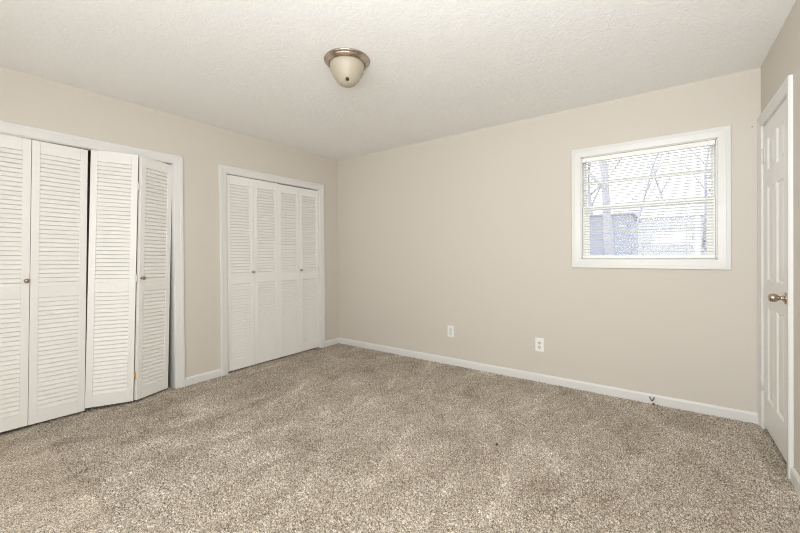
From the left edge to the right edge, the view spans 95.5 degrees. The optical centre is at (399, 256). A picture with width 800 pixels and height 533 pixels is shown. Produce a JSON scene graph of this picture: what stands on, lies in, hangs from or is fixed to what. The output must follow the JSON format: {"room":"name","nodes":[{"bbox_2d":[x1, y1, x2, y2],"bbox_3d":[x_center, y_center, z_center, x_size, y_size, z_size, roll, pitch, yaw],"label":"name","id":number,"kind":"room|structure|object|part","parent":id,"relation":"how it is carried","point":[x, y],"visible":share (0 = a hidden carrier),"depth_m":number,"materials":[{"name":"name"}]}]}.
{"room":"empty bedroom","nodes":[
{"label":"empty bedroom","id":0,"kind":"room"},
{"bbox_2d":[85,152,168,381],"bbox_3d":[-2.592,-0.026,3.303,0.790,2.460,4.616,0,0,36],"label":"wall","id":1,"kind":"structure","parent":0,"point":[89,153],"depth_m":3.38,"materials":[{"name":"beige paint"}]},
{"bbox_2d":[0,66,338,378],"bbox_3d":[-2.228,-0.028,3.039,0.110,2.460,4.616,0,0,36],"label":"wall","id":2,"kind":"structure","parent":0,"point":[26,99],"depth_m":3.39,"materials":[{"name":"paint"}]},
{"bbox_2d":[0,134,87,432],"bbox_3d":[-2.564,0.179,2.519,0.062,1.982,0.608,0,-1,36],"label":"bifold door","id":3,"kind":"structure","parent":2,"relation":"in","point":[43,185],"depth_m":2.57,"materials":[{"name":"white paint"}]},
{"bbox_3d":[-2.667,0.178,2.405,0.028,1.982,0.303,0,-1,36],"label":"door","id":4,"kind":"part","parent":3,"relation":"part of","materials":[{"name":"white paint"}]},
{"bbox_3d":[-2.488,0.181,2.653,0.028,1.982,0.303,0,-1,36],"label":"door","id":5,"kind":"part","parent":3,"relation":"part of","materials":[{"name":"white paint"}]},
{"bbox_2d":[0,120,184,388],"bbox_3d":[-2.417,0.151,2.770,0.138,2.089,1.387,0,0,36],"label":"trim","id":6,"kind":"structure","parent":2,"relation":"attached to","point":[176,309],"depth_m":3.25,"materials":[{"name":"white paint"}]},
{"bbox_2d":[85,150,171,407],"bbox_3d":[-2.170,0.172,2.975,0.165,1.982,0.571,0,-1,36],"label":"bifold door","id":7,"kind":"structure","parent":2,"relation":"in","point":[115,288],"depth_m":2.91,"materials":[{"name":"white paint"}]},
{"bbox_3d":[-2.265,0.170,2.867,0.297,1.982,0.028,1,-1,-32],"label":"door","id":8,"kind":"part","parent":7,"relation":"part of","materials":[{"name":"white paint"}]},
{"bbox_3d":[-2.096,0.175,3.099,0.028,1.982,0.297,0,-1,13],"label":"door","id":9,"kind":"part","parent":7,"relation":"part of","materials":[{"name":"white paint"}]},
{"bbox_2d":[226,174,278,371],"bbox_3d":[-1.558,0.169,3.886,0.062,1.984,0.604,0,0,36],"label":"bifold door","id":10,"kind":"structure","parent":2,"relation":"in","point":[252,204],"depth_m":3.87,"materials":[{"name":"white paint"}]},
{"bbox_3d":[-1.661,0.170,3.773,0.028,1.984,0.301,0,0,36],"label":"door","id":11,"kind":"part","parent":10,"relation":"part of","materials":[{"name":"white paint"}]},
{"bbox_3d":[-1.483,0.168,4.019,0.028,1.984,0.301,0,0,36],"label":"door","id":12,"kind":"part","parent":10,"relation":"part of","materials":[{"name":"white paint"}]},
{"bbox_2d":[185,338,338,385],"bbox_3d":[-2.173,1.151,3.005,0.013,0.078,4.603,0,0,36],"label":"baseboard","id":13,"kind":"structure","parent":2,"relation":"attached to","point":[205,376],"depth_m":3.46,"materials":[{"name":"white paint"}]},
{"bbox_2d":[219,164,324,376],"bbox_3d":[-1.417,0.136,4.153,0.138,2.089,1.356,0,0,36],"label":"trim","id":14,"kind":"structure","parent":2,"relation":"attached to","point":[223,169],"depth_m":3.68,"materials":[{"name":"white paint"}]},
{"bbox_2d":[277,184,318,357],"bbox_3d":[-1.206,0.166,4.373,0.062,1.979,0.596,0,0,36],"label":"bifold door","id":15,"kind":"structure","parent":2,"relation":"in","point":[298,269],"depth_m":4.35,"materials":[{"name":"white paint"}]},
{"bbox_3d":[-1.307,0.168,4.262,0.028,1.979,0.296,0,0,36],"label":"door","id":16,"kind":"part","parent":15,"relation":"part of","materials":[{"name":"white paint"}]},
{"bbox_3d":[-1.132,0.165,4.504,0.028,1.979,0.296,0,0,36],"label":"door","id":17,"kind":"part","parent":15,"relation":"part of","materials":[{"name":"white paint"}]},
{"bbox_2d":[0,0,795,160],"bbox_3d":[-0.861,-1.312,2.038,5.086,0.100,4.836,0,0,36],"label":"ceiling","id":18,"kind":"structure","parent":0,"point":[258,69],"depth_m":2.29,"materials":[{"name":"white paint"}]},
{"bbox_2d":[324,48,369,87],"bbox_3d":[-0.341,-1.183,2.354,0.296,0.169,0.296,0,0,36],"label":"ceiling light","id":19,"kind":"object","parent":18,"relation":"attached to","point":[347,66],"visible":1,"depth_m":2.28,"materials":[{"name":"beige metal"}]},
{"bbox_3d":[-0.341,-1.171,2.354,0.226,0.144,0.226,0,0,36],"label":"lamp shade","id":20,"kind":"part","parent":19,"relation":"part of","materials":[{"name":"beige glass"}]},
{"bbox_2d":[337,67,760,412],"bbox_3d":[0.533,-0.053,3.959,5.086,2.460,0.110,0,0,36],"label":"wall","id":21,"kind":"structure","parent":0,"point":[470,232],"depth_m":3.33,"materials":[{"name":"paint"}]},
{"bbox_2d":[448,326,453,336],"bbox_3d":[0.542,0.805,3.889,0.074,0.118,0.009,0,0,36],"label":"wall plate","id":22,"kind":"object","parent":21,"relation":"attached to","point":[450,328],"visible":1,"depth_m":3.88,"materials":[{"name":"white plastic"}]},
{"bbox_2d":[535,338,543,351],"bbox_3d":[1.286,0.817,3.350,0.076,0.124,0.009,0,0,36],"label":"outlet","id":23,"kind":"object","parent":21,"relation":"attached to","point":[539,342],"visible":1,"depth_m":3.35,"materials":[{"name":"white plastic"}]},
{"bbox_2d":[339,338,757,423],"bbox_3d":[0.825,1.126,3.685,4.075,0.078,0.013,0,0,36],"label":"baseboard","id":24,"kind":"structure","parent":21,"relation":"attached to","point":[741,415],"depth_m":3.14,"materials":[{"name":"white paint"}]},
{"bbox_2d":[571,125,730,269],"bbox_3d":[1.955,-0.413,2.922,1.037,1.023,0.138,0,0,36],"label":"window","id":25,"kind":"structure","parent":21,"relation":"in","point":[719,242],"depth_m":2.78,"materials":[{"name":"white paint"}]},
{"bbox_2d":[582,140,715,257],"bbox_3d":[1.936,-0.413,2.895,0.873,0.859,0.040,0,0,36],"label":"mini blind","id":26,"kind":"object","parent":25,"relation":"attached to","point":[709,142],"visible":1,"depth_m":2.86,"materials":[{"name":"white plastic"}]},
{"bbox_3d":[1.940,0.004,2.899,0.873,0.024,0.033,0,0,36],"label":"rail","id":27,"kind":"part","parent":26,"relation":"part of","materials":[{"name":"white plastic"}]},
{"bbox_3d":[2.158,-0.404,2.740,0.001,0.818,0.028,0,0,36],"label":"ladder cord","id":28,"kind":"part","parent":26,"relation":"part of","materials":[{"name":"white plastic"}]},
{"bbox_3d":[1.967,-0.208,2.938,0.877,0.452,0.026,0,0,36],"label":"sash","id":29,"kind":"part","parent":25,"relation":"part of","materials":[{"name":"white plastic"}]},
{"bbox_3d":[1.981,-0.622,2.959,0.877,0.445,0.024,0,0,36],"label":"sash","id":30,"kind":"part","parent":25,"relation":"part of","materials":[{"name":"white plastic"}]},
{"bbox_2d":[761,0,799,475],"bbox_3d":[1.164,-0.039,0.587,0.110,2.460,4.616,0,0,36],"label":"wall","id":31,"kind":"structure","parent":0,"point":[782,60],"depth_m":1.85,"materials":[{"name":"paint"}]},
{"bbox_2d":[761,100,786,461],"bbox_3d":[2.241,0.135,2.196,0.103,1.984,0.615,0,0,36],"label":"door","id":32,"kind":"structure","parent":31,"relation":"in","point":[774,153],"depth_m":2.17,"materials":[{"name":"white paint"}]},
{"bbox_3d":[2.325,-0.656,2.260,0.031,0.210,0.165,0,0,36],"label":"raised panel","id":33,"kind":"part","parent":32,"relation":"part of","materials":[{"name":"white paint"}]},
{"bbox_3d":[2.329,-0.143,2.263,0.031,0.600,0.165,0,0,36],"label":"raised panel","id":34,"kind":"part","parent":32,"relation":"part of","materials":[{"name":"white paint"}]},
{"bbox_3d":[2.334,0.628,2.267,0.031,0.600,0.165,0,0,36],"label":"raised panel","id":35,"kind":"part","parent":32,"relation":"part of","materials":[{"name":"white paint"}]},
{"bbox_3d":[2.086,0.232,2.011,0.068,0.062,0.062,0,0,36],"label":"knob","id":36,"kind":"part","parent":32,"relation":"part of","materials":[{"name":"silver metal"}]},
{"bbox_3d":[2.191,-0.654,2.076,0.031,0.210,0.165,0,0,36],"label":"raised panel","id":37,"kind":"part","parent":32,"relation":"part of","materials":[{"name":"white paint"}]},
{"bbox_3d":[2.195,-0.142,2.078,0.031,0.600,0.165,0,0,36],"label":"raised panel","id":38,"kind":"part","parent":32,"relation":"part of","materials":[{"name":"white paint"}]},
{"bbox_3d":[2.201,0.630,2.083,0.031,0.600,0.165,0,0,36],"label":"raised panel","id":39,"kind":"part","parent":32,"relation":"part of","materials":[{"name":"white paint"}]},
{"bbox_2d":[757,74,793,478],"bbox_3d":[2.292,0.113,2.152,0.138,2.102,0.762,0,0,36],"label":"trim","id":40,"kind":"structure","parent":31,"relation":"attached to","point":[785,92],"depth_m":1.91,"materials":[{"name":"white paint"}]},
{"bbox_2d":[790,467,799,496],"bbox_3d":[0.899,1.144,0.319,0.013,0.078,3.851,0,0,36],"label":"baseboard","id":41,"kind":"structure","parent":31,"relation":"attached to","point":[794,477],"depth_m":1.82,"materials":[{"name":"white paint"}]},
{"bbox_3d":[-0.842,1.248,2.052,5.086,0.100,4.836,0,0,36],"label":"floor","id":42,"kind":"structure","parent":0,"visible":0},
{"bbox_2d":[0,343,799,532],"bbox_3d":[-0.556,1.182,1.843,4.199,0.016,4.615,0,0,36],"label":"carpet","id":43,"kind":"object","parent":42,"relation":"on","point":[336,438],"visible":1,"depth_m":2.09,"materials":[{"name":"beige carpet"}]},
{"label":"outside","id":44,"kind":"structure","parent":0,"visible":0},
{"bbox_2d":[638,247,705,254],"bbox_3d":[24.584,1.117,33.991,80.000,3.400,76.124,0,0,36],"label":"ground","id":45,"kind":"structure","parent":44,"point":[639,249],"depth_m":17.35,"materials":[{"name":"white snow"}]},
{"bbox_2d":[587,160,614,254],"bbox_3d":[6.153,-4.845,10.400,4.891,11.572,7.817,0,0,-14],"label":"bare tree","id":46,"kind":"object","parent":45,"relation":"on","point":[607,252],"visible":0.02,"depth_m":9.59,"materials":[{"name":"grey plant"}]},
{"bbox_2d":[587,158,621,214],"bbox_3d":[11.455,-6.690,21.867,8.371,13.866,6.604,0,0,36],"label":"bare tree","id":47,"kind":"object","parent":45,"relation":"on","point":[620,158],"visible":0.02,"depth_m":22.31,"materials":[{"name":"grey plant"}]},
{"bbox_2d":[590,212,640,254],"bbox_3d":[7.365,-0.661,16.264,5.520,2.199,5.240,0,0,36],"label":"house","id":48,"kind":"structure","parent":45,"relation":"on","point":[626,250],"depth_m":13.18,"materials":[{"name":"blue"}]},
{"bbox_2d":[630,152,668,254],"bbox_3d":[7.929,-4.987,9.782,4.770,11.292,6.879,0,0,-7],"label":"bare tree","id":49,"kind":"object","parent":45,"relation":"on","point":[636,227],"visible":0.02,"depth_m":10.86,"materials":[{"name":"grey plant"}]},
{"bbox_2d":[615,148,695,200],"bbox_3d":[23.760,-7.347,33.778,8.145,14.776,6.358,0,0,21],"label":"bare tree","id":50,"kind":"object","parent":45,"relation":"on","point":[695,148],"visible":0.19,"depth_m":34.03,"materials":[{"name":"grey plant"}]},
{"bbox_2d":[612,196,707,247],"bbox_3d":[19.747,-2.138,27.657,5.840,4.351,6.240,0,0,36],"label":"house","id":51,"kind":"structure","parent":45,"relation":"on","point":[683,224],"depth_m":25.45,"materials":[{"name":"white"}]},
{"bbox_2d":[651,231,694,247],"bbox_3d":[15.681,-0.650,20.748,1.760,1.498,4.212,0,0,43],"label":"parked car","id":52,"kind":"object","parent":45,"relation":"on","point":[666,241],"visible":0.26,"depth_m":19.65,"materials":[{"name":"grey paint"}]},
{"bbox_2d":[672,146,709,246],"bbox_3d":[14.830,-6.463,17.971,6.810,12.416,4.204,0,0,9],"label":"bare tree","id":53,"kind":"object","parent":45,"relation":"on","point":[708,146],"visible":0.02,"depth_m":17.34,"materials":[{"name":"grey plant"}]},
{"bbox_2d":[693,210,701,253],"bbox_3d":[5.713,0.153,6.978,0.120,2.040,0.120,0,0,36],"label":"post","id":54,"kind":"object","parent":45,"relation":"on","point":[700,210],"visible":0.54,"depth_m":6.94,"materials":[{"name":"white paint"}]},
{"bbox_2d":[700,155,709,250],"bbox_3d":[11.928,-2.138,13.496,1.669,5.064,1.571,0,0,36],"label":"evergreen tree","id":55,"kind":"object","parent":45,"relation":"on","point":[708,155],"visible":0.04,"depth_m":13.80,"materials":[{"name":"grey plant"}]}
]}

